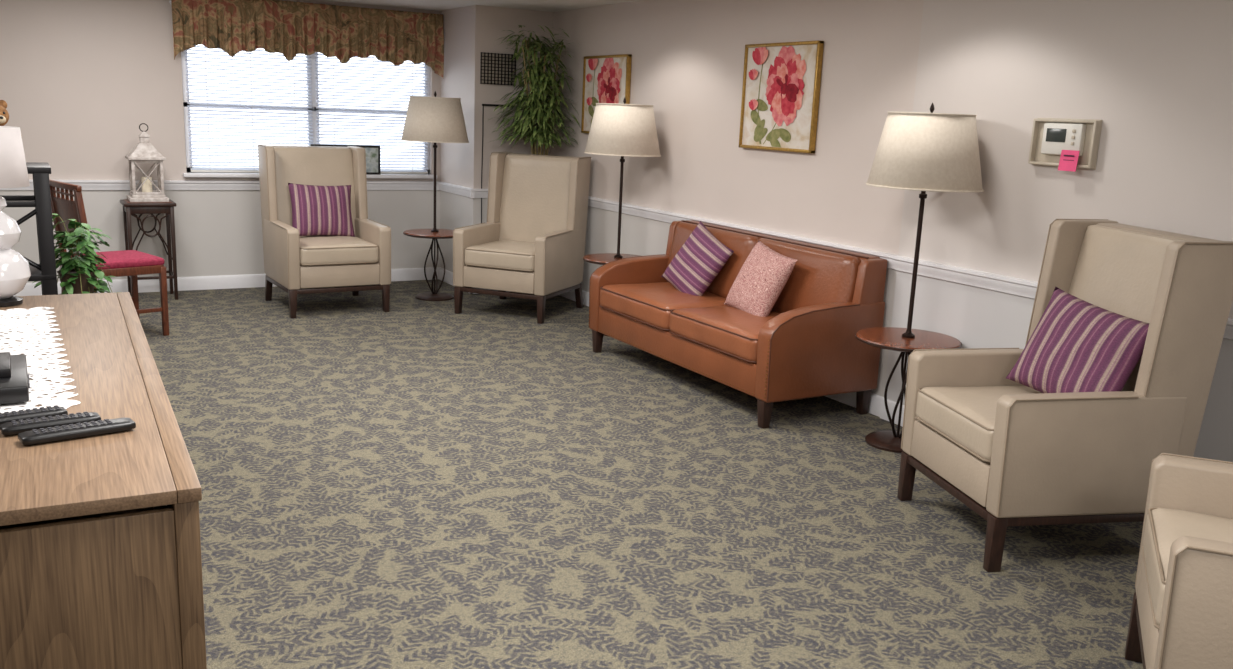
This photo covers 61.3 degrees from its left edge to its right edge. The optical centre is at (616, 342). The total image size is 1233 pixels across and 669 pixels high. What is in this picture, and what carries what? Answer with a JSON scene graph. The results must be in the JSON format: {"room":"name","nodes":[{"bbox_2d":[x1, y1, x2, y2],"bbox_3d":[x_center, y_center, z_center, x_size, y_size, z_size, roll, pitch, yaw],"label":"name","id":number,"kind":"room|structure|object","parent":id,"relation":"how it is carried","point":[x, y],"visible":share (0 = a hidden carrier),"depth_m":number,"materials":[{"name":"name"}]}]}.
{"room":"care facility","nodes":[
{"label":"care facility","id":0,"kind":"room"},
{"bbox_2d":[0,0,440,282],"bbox_3d":[-4.122,-1.468,7.526,5.930,2.260,0.150,-5,14,-29],"label":"wall","id":1,"kind":"structure","parent":0,"point":[79,79],"depth_m":7.66,"materials":[{"name":"paint"}]},
{"bbox_2d":[181,50,192,170],"bbox_3d":[-3.276,-1.855,7.908,0.050,1.120,0.050,-5,14,-29],"label":"frame","id":2,"kind":"object","parent":1,"relation":"attached to","point":[183,54],"visible":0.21,"depth_m":7.90,"materials":[{"name":"white plastic"}]},
{"bbox_2d":[0,180,438,189],"bbox_3d":[-4.024,-1.145,7.554,5.780,0.077,0.034,-5,14,-29],"label":"trim","id":3,"kind":"structure","parent":1,"relation":"attached to","point":[85,184],"depth_m":8.02,"materials":[{"name":"white wood"}]},
{"bbox_2d":[14,267,439,295],"bbox_3d":[-4.060,-0.405,7.726,5.780,0.106,0.016,-5,14,-29],"label":"baseboard","id":4,"kind":"structure","parent":1,"relation":"attached to","point":[403,274],"depth_m":8.20,"materials":[{"name":"white wood"}]},
{"bbox_2d":[183,102,312,109],"bbox_3d":[-2.873,-1.849,8.144,0.980,0.040,0.050,-5,14,-29],"label":"meeting rail","id":5,"kind":"object","parent":1,"relation":"attached to","point":[183,102],"visible":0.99,"depth_m":8.12,"materials":[{"name":"white plastic"}]},
{"bbox_2d":[169,0,443,78],"bbox_3d":[-2.367,-2.392,8.165,2.098,0.520,0.119,-5,14,-29],"label":"window valance","id":6,"kind":"object","parent":1,"relation":"attached to","point":[290,29],"visible":1,"depth_m":8.10,"materials":[{"name":"fabric"}]},
{"bbox_2d":[186,167,429,173],"bbox_3d":[-2.468,-1.402,8.492,1.960,0.050,0.050,-5,14,-29],"label":"frame","id":7,"kind":"object","parent":1,"relation":"attached to","point":[189,171],"visible":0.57,"depth_m":8.13,"materials":[{"name":"white plastic"}]},
{"bbox_2d":[183,173,436,178],"bbox_3d":[-2.425,-1.354,8.422,2.020,0.030,0.080,-5,14,-29],"label":"sill","id":8,"kind":"structure","parent":1,"relation":"attached to","point":[242,175],"depth_m":8.15,"materials":[{"name":"white wood"}]},
{"bbox_2d":[310,144,380,174],"bbox_3d":[-2.205,-1.495,8.481,0.568,0.237,0.020,-5,14,-29],"label":"picture frame","id":9,"kind":"object","parent":8,"relation":"on","point":[372,151],"visible":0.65,"depth_m":8.58,"materials":[{"name":"black plastic"}]},
{"bbox_2d":[365,148,377,171],"bbox_3d":[-2.205,-1.494,8.481,0.540,0.210,0.008,-5,14,-29],"label":"picture","id":10,"kind":"object","parent":9,"relation":"on","point":[371,153],"depth_m":8.58},
{"bbox_2d":[305,52,319,145],"bbox_3d":[-2.446,-1.924,8.376,0.090,1.120,0.050,-5,14,-29],"label":"mullion","id":11,"kind":"object","parent":1,"relation":"attached to","point":[313,56],"visible":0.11,"depth_m":8.34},
{"bbox_2d":[319,107,406,113],"bbox_3d":[-2.022,-1.920,8.625,0.980,0.040,0.050,-5,14,-29],"label":"meeting rail","id":12,"kind":"object","parent":1,"relation":"attached to","point":[331,107],"visible":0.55,"depth_m":8.55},
{"bbox_2d":[423,65,429,171],"bbox_3d":[-1.616,-1.993,8.844,0.050,1.120,0.050,-5,14,-29],"label":"frame","id":13,"kind":"object","parent":1,"relation":"attached to","point":[428,68],"visible":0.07,"depth_m":8.80,"materials":[{"name":"white plastic"}]},
{"bbox_2d":[324,0,638,11],"bbox_3d":[-0.910,-1.463,2.672,6.750,0.100,11.520,-5,14,-29],"label":"ceiling","id":14,"kind":"structure","parent":0,"point":[439,5],"depth_m":7.95,"materials":[{"name":"paint"}]},
{"bbox_2d":[440,5,553,271],"bbox_3d":[-1.002,-1.632,8.860,0.820,2.260,0.910,-5,14,-29],"label":"wall","id":15,"kind":"structure","parent":0,"point":[469,31],"depth_m":8.34,"materials":[{"name":"white paint"}]},
{"bbox_2d":[439,267,470,293],"bbox_3d":[-1.369,-0.534,8.818,0.016,0.106,0.776,-5,14,-29],"label":"baseboard","id":16,"kind":"structure","parent":15,"relation":"attached to","point":[448,278],"depth_m":8.96,"materials":[{"name":"white wood"}]},
{"bbox_2d":[438,181,474,198],"bbox_3d":[-1.342,-1.274,8.643,0.034,0.077,0.790,-5,14,-29],"label":"trim","id":17,"kind":"structure","parent":15,"relation":"attached to","point":[443,186],"depth_m":8.60,"materials":[{"name":"white wood"}]},
{"bbox_2d":[470,189,487,197],"bbox_3d":[-0.861,-1.219,8.486,0.700,0.077,0.034,-5,14,-29],"label":"trim","id":18,"kind":"structure","parent":15,"relation":"attached to","point":[479,193],"depth_m":8.35,"materials":[{"name":"white wood"}]},
{"bbox_2d":[480,52,515,222],"bbox_3d":[-0.969,-1.350,8.394,0.300,1.905,0.025,-5,14,-29],"label":"wall grille","id":19,"kind":"object","parent":15,"relation":"attached to","point":[494,68],"depth_m":8.21,"materials":[{"name":"black metal"}]},
{"bbox_2d":[131,279,1143,668],"bbox_3d":[-1.007,0.839,3.183,6.750,0.100,11.520,-5,14,-29],"label":"floor","id":20,"kind":"structure","parent":0,"point":[416,484],"depth_m":3.92,"materials":[{"name":"carpet"}]},
{"bbox_2d":[0,162,57,294],"bbox_3d":[-3.040,-0.221,4.671,0.950,1.155,0.340,-5,14,-29],"label":"etagere","id":21,"kind":"object","parent":20,"relation":"on","point":[45,272],"visible":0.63,"depth_m":4.68,"materials":[{"name":"metal"}]},
{"bbox_2d":[0,100,21,135],"bbox_3d":[-2.748,-0.934,4.618,0.185,0.284,0.198,11,15,34],"label":"plush bear","id":22,"kind":"object","parent":21,"relation":"on","point":[4,115],"visible":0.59,"depth_m":4.61},
{"bbox_2d":[28,264,56,280],"bbox_3d":[-3.036,-0.301,4.653,0.930,0.030,0.340,-5,14,-29],"label":"shelf","id":23,"kind":"object","parent":21,"relation":"attached to","point":[36,274],"depth_m":4.72,"materials":[{"name":"black metal"}]},
{"bbox_2d":[33,213,116,294],"bbox_3d":[-2.870,-0.265,5.594,0.407,0.856,0.422,3,13,1],"label":"ivy","id":24,"kind":"object","parent":20,"relation":"on","point":[82,279],"visible":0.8,"depth_m":5.50,"materials":[{"name":"green plant"}]},
{"bbox_2d":[57,269,95,293],"bbox_3d":[-2.886,-0.321,5.577,0.196,0.130,0.196,-5,14,-29],"label":"pot","id":25,"kind":"object","parent":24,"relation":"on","point":[88,283],"depth_m":5.51,"materials":[{"name":"brown"}]},
{"bbox_2d":[0,292,206,668],"bbox_3d":[-1.580,0.425,2.975,0.531,0.750,2.270,-4,14,-28],"label":"oak dresser","id":26,"kind":"object","parent":20,"relation":"on","point":[101,561],"visible":1,"depth_m":2.04,"materials":[{"name":"brown wood"}]},
{"bbox_2d":[0,126,30,306],"bbox_3d":[-2.152,-0.437,3.596,0.232,0.611,0.232,-5,14,-29],"label":"table lamp","id":27,"kind":"object","parent":26,"relation":"on","point":[15,272],"visible":1,"depth_m":3.58,"materials":[{"name":"white ceramic"},{"name":"white fabric"},{"name":"black metal"}]},
{"bbox_2d":[0,405,67,423],"bbox_3d":[-1.362,0.169,2.378,0.190,0.023,0.048,-8,16,-39],"label":"remote control","id":28,"kind":"object","parent":26,"relation":"on","point":[5,417],"visible":0.86,"depth_m":2.38,"materials":[{"name":"black plastic"}]},
{"bbox_2d":[0,307,80,412],"bbox_3d":[-1.762,0.025,3.003,0.319,0.002,1.380,-5,14,-29],"label":"table runner","id":29,"kind":"object","parent":26,"relation":"on","point":[52,374],"visible":0.77,"depth_m":3.00,"materials":[{"name":"white"}]},
{"bbox_2d":[0,352,29,403],"bbox_3d":[-1.607,0.084,2.599,0.243,0.062,0.360,-5,14,-29],"label":"cable box","id":30,"kind":"object","parent":29,"relation":"on","point":[14,377],"visible":1,"depth_m":2.56,"materials":[{"name":"black plastic"}]},
{"bbox_2d":[0,411,100,434],"bbox_3d":[-1.273,0.180,2.344,0.200,0.023,0.050,-7,16,-36],"label":"remote control","id":31,"kind":"object","parent":26,"relation":"on","point":[14,427],"visible":0.9,"depth_m":2.32,"materials":[{"name":"black plastic"}]},
{"bbox_2d":[18,418,135,444],"bbox_3d":[-1.190,0.193,2.301,0.230,0.023,0.055,-8,16,-39],"label":"remote control","id":32,"kind":"object","parent":26,"relation":"on","point":[85,429],"visible":1,"depth_m":2.28,"materials":[{"name":"black plastic"}]},
{"bbox_2d":[49,180,168,335],"bbox_3d":[-3.156,-0.522,6.473,0.500,0.952,0.509,14,17,42],"label":"wooden chair","id":33,"kind":"object","parent":20,"relation":"on","point":[132,263],"visible":0.63,"depth_m":6.37,"materials":[{"name":"brown wood"}]},
{"bbox_2d":[120,199,177,299],"bbox_3d":[-3.454,-0.692,7.712,0.350,0.722,0.320,-5,14,-29],"label":"side table","id":34,"kind":"object","parent":20,"relation":"on","point":[129,208],"visible":0.87,"depth_m":7.62,"materials":[{"name":"brown wood"}]},
{"bbox_2d":[125,123,168,201],"bbox_3d":[-3.427,-1.316,7.573,0.260,0.556,0.260,-5,14,-29],"label":"candle lantern","id":35,"kind":"object","parent":34,"relation":"on","point":[144,151],"visible":1,"depth_m":7.52,"materials":[{"name":"white wood"}]},
{"bbox_2d":[141,177,151,191],"bbox_3d":[-3.434,-1.152,7.609,0.070,0.120,0.070,-5,14,-29],"label":"candle","id":36,"kind":"object","parent":35,"relation":"on","point":[147,186],"depth_m":7.58,"materials":[{"name":"wax"}]},
{"bbox_2d":[257,144,390,317],"bbox_3d":[-2.147,-0.844,7.636,0.738,1.160,0.813,-5,15,-31],"label":"chair","id":37,"kind":"object","parent":20,"relation":"on","point":[293,262],"visible":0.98,"depth_m":7.53,"materials":[{"name":"beige leather"}]},
{"bbox_2d":[288,183,354,236],"bbox_3d":[-2.174,-0.978,7.679,0.484,0.396,0.174,-5,15,-31],"label":"throw pillow","id":38,"kind":"object","parent":37,"relation":"on","point":[316,210],"visible":0.98,"depth_m":7.62,"materials":[{"name":"purple fabric"}]},
{"bbox_2d":[299,236,378,265],"bbox_3d":[-2.099,-0.685,7.582,0.572,0.164,0.608,-5,15,-31],"label":"seat cushion","id":39,"kind":"object","parent":37,"relation":"on","point":[313,250],"depth_m":7.38,"materials":[{"name":"beige leather"}]},
{"bbox_2d":[401,91,468,300],"bbox_3d":[-1.411,-1.139,8.085,0.518,1.600,0.518,-5,14,-29],"label":"floor lamp","id":40,"kind":"object","parent":20,"relation":"on","point":[435,119],"visible":0.91,"depth_m":7.81,"materials":[{"name":"beige fabric"}]},
{"bbox_2d":[453,152,591,323],"bbox_3d":[-0.698,-0.816,7.782,0.738,1.160,0.813,7,13,20],"label":"chair","id":41,"kind":"object","parent":20,"relation":"on","point":[532,239],"visible":1,"depth_m":7.78,"materials":[{"name":"beige leather"}]},
{"bbox_2d":[465,240,534,271],"bbox_3d":[-0.741,-0.658,7.719,0.572,0.164,0.608,7,13,20],"label":"seat cushion","id":42,"kind":"object","parent":41,"relation":"on","point":[480,255],"depth_m":7.48,"materials":[{"name":"beige leather"}]},
{"bbox_2d":[489,25,579,294],"bbox_3d":[-0.689,-1.399,8.194,0.624,2.119,0.561,-5,14,-29],"label":"bamboo plant","id":43,"kind":"object","parent":20,"relation":"on","point":[540,80],"visible":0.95,"depth_m":8.02,"materials":[{"name":"green plant"}]},
{"bbox_2d":[583,98,660,336],"bbox_3d":[0.023,-0.854,7.075,0.518,1.600,0.518,10,15,30],"label":"floor lamp","id":44,"kind":"object","parent":20,"relation":"on","point":[622,130],"visible":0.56,"depth_m":6.77,"materials":[{"name":"beige fabric"}]},
{"bbox_2d":[589,220,887,427],"bbox_3d":[0.599,-0.191,5.971,0.739,0.833,1.850,-5,14,-29],"label":"leather loveseat","id":45,"kind":"object","parent":20,"relation":"on","point":[807,346],"visible":0.73,"depth_m":5.43,"materials":[{"name":"brown leather"}]},
{"bbox_2d":[600,282,726,330],"bbox_3d":[0.341,-0.237,6.287,0.608,0.178,0.812,-5,14,-29],"label":"seat cushion","id":46,"kind":"object","parent":45,"relation":"on","point":[646,306],"depth_m":6.12,"materials":[{"name":"leather"}]},
{"bbox_2d":[661,221,733,295],"bbox_3d":[0.479,-0.471,6.222,0.224,0.493,0.494,-4,14,-25],"label":"throw pillow","id":47,"kind":"object","parent":45,"relation":"on","point":[700,259],"visible":0.94,"depth_m":6.14,"materials":[{"name":"purple fabric"}]},
{"bbox_2d":[666,222,759,297],"bbox_3d":[0.586,-0.502,6.384,0.154,0.400,0.868,9,7,-32],"label":"cushion","id":48,"kind":"object","parent":45,"relation":"on","point":[742,242],"depth_m":6.18,"materials":[{"name":"leather"}]},
{"bbox_2d":[669,306,780,363],"bbox_3d":[0.740,-0.070,5.605,0.608,0.181,0.812,-5,14,-29],"label":"seat cushion","id":49,"kind":"object","parent":45,"relation":"on","point":[729,334],"depth_m":5.47,"materials":[{"name":"leather"}]},
{"bbox_2d":[724,240,796,316],"bbox_3d":[0.782,-0.329,5.688,0.212,0.424,0.460,-2,13,-21],"label":"throw pillow","id":50,"kind":"object","parent":45,"relation":"on","point":[765,272],"visible":0.94,"depth_m":5.58,"materials":[{"name":"pink fabric"}]},
{"bbox_2d":[755,238,860,312],"bbox_3d":[1.001,-0.327,5.675,0.154,0.400,0.868,9,7,-32],"label":"cushion","id":51,"kind":"object","parent":45,"relation":"on","point":[820,274],"depth_m":5.49,"materials":[{"name":"leather"}]},
{"bbox_2d":[855,103,983,452],"bbox_3d":[1.382,-0.297,4.827,0.518,1.600,0.518,4,13,8],"label":"floor lamp","id":52,"kind":"object","parent":20,"relation":"on","point":[917,151],"visible":0.83,"depth_m":4.56,"materials":[{"name":"beige fabric"}]},
{"bbox_2d":[897,219,1232,571],"bbox_3d":[1.628,0.149,3.882,0.813,1.160,0.738,0,13,-11],"label":"chair","id":53,"kind":"object","parent":20,"relation":"on","point":[1014,453],"visible":0.9,"depth_m":3.59,"materials":[{"name":"beige leather"}]},
{"bbox_2d":[916,386,1040,460],"bbox_3d":[1.521,0.287,3.894,0.607,0.164,0.572,0,13,-11],"label":"seat cushion","id":54,"kind":"object","parent":53,"relation":"on","point":[963,419],"depth_m":3.85,"materials":[{"name":"beige leather"}]},
{"bbox_2d":[1006,286,1148,392],"bbox_3d":[1.702,0.041,3.830,0.198,0.425,0.539,-3,14,-22],"label":"throw pillow","id":55,"kind":"object","parent":53,"relation":"on","point":[1076,345],"visible":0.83,"depth_m":3.77,"materials":[{"name":"purple fabric"}]},
{"bbox_2d":[1124,453,1232,668],"bbox_3d":[1.743,0.467,2.475,0.813,1.160,0.738,8,14,22],"label":"chair","id":56,"kind":"object","parent":20,"relation":"on","point":[1181,617],"visible":1,"depth_m":2.53,"materials":[{"name":"beige leather"}]},
{"bbox_2d":[1143,508,1232,626],"bbox_3d":[1.643,0.592,2.545,0.607,0.164,0.572,8,14,22],"label":"seat cushion","id":57,"kind":"object","parent":56,"relation":"on","point":[1163,526],"depth_m":2.70,"materials":[{"name":"beige leather"}]},
{"bbox_2d":[550,0,1232,461],"bbox_3d":[2.090,-0.471,4.222,0.162,2.260,10.460,-5,14,-29],"label":"wall","id":58,"kind":"structure","parent":0,"point":[1157,75],"depth_m":4.95,"materials":[{"name":"paint"}]},
{"bbox_2d":[581,54,631,132],"bbox_3d":[-0.083,-1.831,7.690,0.034,0.570,0.670,-5,14,-29],"label":"floral painting","id":59,"kind":"object","parent":58,"relation":"attached to","point":[606,78],"visible":0.82,"depth_m":7.68,"materials":[{"name":"paper"}]},
{"bbox_2d":[560,290,903,426],"bbox_3d":[1.974,0.586,4.414,0.028,0.106,10.460,-5,14,-29],"label":"baseboard","id":60,"kind":"structure","parent":58,"relation":"attached to","point":[874,408],"depth_m":5.48,"materials":[{"name":"white wood"}]},
{"bbox_2d":[588,196,897,269],"bbox_3d":[0.418,-0.825,6.958,0.034,0.077,4.040,-5,14,-29],"label":"trim","id":61,"kind":"structure","parent":58,"relation":"attached to","point":[640,211],"depth_m":6.73,"materials":[{"name":"white wood"}]},
{"bbox_2d":[739,40,823,152],"bbox_3d":[0.930,-1.408,5.959,0.034,0.600,0.670,-5,14,-29],"label":"floral painting","id":62,"kind":"object","parent":58,"relation":"attached to","point":[782,81],"visible":1,"depth_m":5.92,"materials":[{"name":"paper"}]},
{"bbox_2d":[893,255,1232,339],"bbox_3d":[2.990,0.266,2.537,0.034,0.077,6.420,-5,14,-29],"label":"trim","id":63,"kind":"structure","parent":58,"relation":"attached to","point":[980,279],"depth_m":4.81,"materials":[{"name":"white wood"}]},
{"bbox_2d":[1028,118,1101,171],"bbox_3d":[1.877,-0.824,4.324,0.057,0.211,0.328,-5,14,-29],"label":"thermostat","id":64,"kind":"object","parent":58,"relation":"attached to","point":[1065,144],"visible":1,"depth_m":4.30,"materials":[{"name":"beige plastic"}]},
{"bbox_3d":[-2.424,-2.446,8.260,1.960,0.050,0.050,-5,14,-29],"label":"window","id":65,"kind":"structure","parent":0,"visible":0},
{"bbox_3d":[-2.819,-2.396,7.984,0.935,0.035,0.040,-5,14,-29],"label":"blind headrail","id":66,"kind":"object","parent":65,"relation":"attached to","visible":0},
{"bbox_2d":[205,55,209,157],"bbox_3d":[-3.118,-1.847,7.926,0.002,1.050,0.002,6,13,14],"label":"blind cord","id":67,"kind":"object","parent":66,"relation":"hanging from","point":[205,55],"visible":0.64,"depth_m":7.94,"materials":[{"name":"white plastic"}]},
{"bbox_2d":[185,46,313,169],"bbox_3d":[-2.842,-1.864,8.102,0.935,1.028,0.028,-5,14,-29],"label":"blind slats","id":68,"kind":"object","parent":66,"relation":"hanging from","point":[194,165],"visible":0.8,"depth_m":8.08,"materials":[{"name":"white plastic"}]},
{"bbox_2d":[190,170,258,172],"bbox_3d":[-2.864,-1.354,8.215,0.935,0.018,0.030,-5,14,-29],"label":"rail","id":69,"kind":"object","parent":68,"relation":"hanging from","point":[226,171],"visible":0.56,"depth_m":8.12,"materials":[{"name":"white plastic"}]},
{"bbox_3d":[-1.981,-2.466,8.457,0.935,0.035,0.040,-5,14,-29],"label":"blind headrail","id":70,"kind":"object","parent":65,"relation":"attached to","visible":0},
{"bbox_2d":[333,59,334,138],"bbox_3d":[-2.280,-1.917,8.399,0.002,1.050,0.002,6,13,14],"label":"blind cord","id":71,"kind":"object","parent":70,"relation":"hanging from","point":[333,59],"visible":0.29,"depth_m":8.39,"materials":[{"name":"white plastic"}]},
{"bbox_2d":[315,53,427,171],"bbox_3d":[-2.004,-1.934,8.575,0.935,1.028,0.028,-5,14,-29],"label":"blind slats","id":72,"kind":"object","parent":70,"relation":"hanging from","point":[315,53],"visible":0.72,"depth_m":8.56,"materials":[{"name":"white plastic"}]},
{"bbox_2d":[381,172,427,173],"bbox_3d":[-2.025,-1.424,8.688,0.935,0.018,0.030,-5,14,-29],"label":"rail","id":73,"kind":"object","parent":72,"relation":"hanging from","point":[381,172],"visible":0.51,"depth_m":8.80,"materials":[{"name":"white plastic"}]},
{"bbox_2d":[412,141,412,171],"bbox_3d":[-1.711,-1.964,8.720,0.002,1.050,0.002,6,13,14],"label":"blind cord","id":74,"kind":"object","parent":70,"relation":"hanging from","point":[412,141],"visible":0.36,"depth_m":8.80,"materials":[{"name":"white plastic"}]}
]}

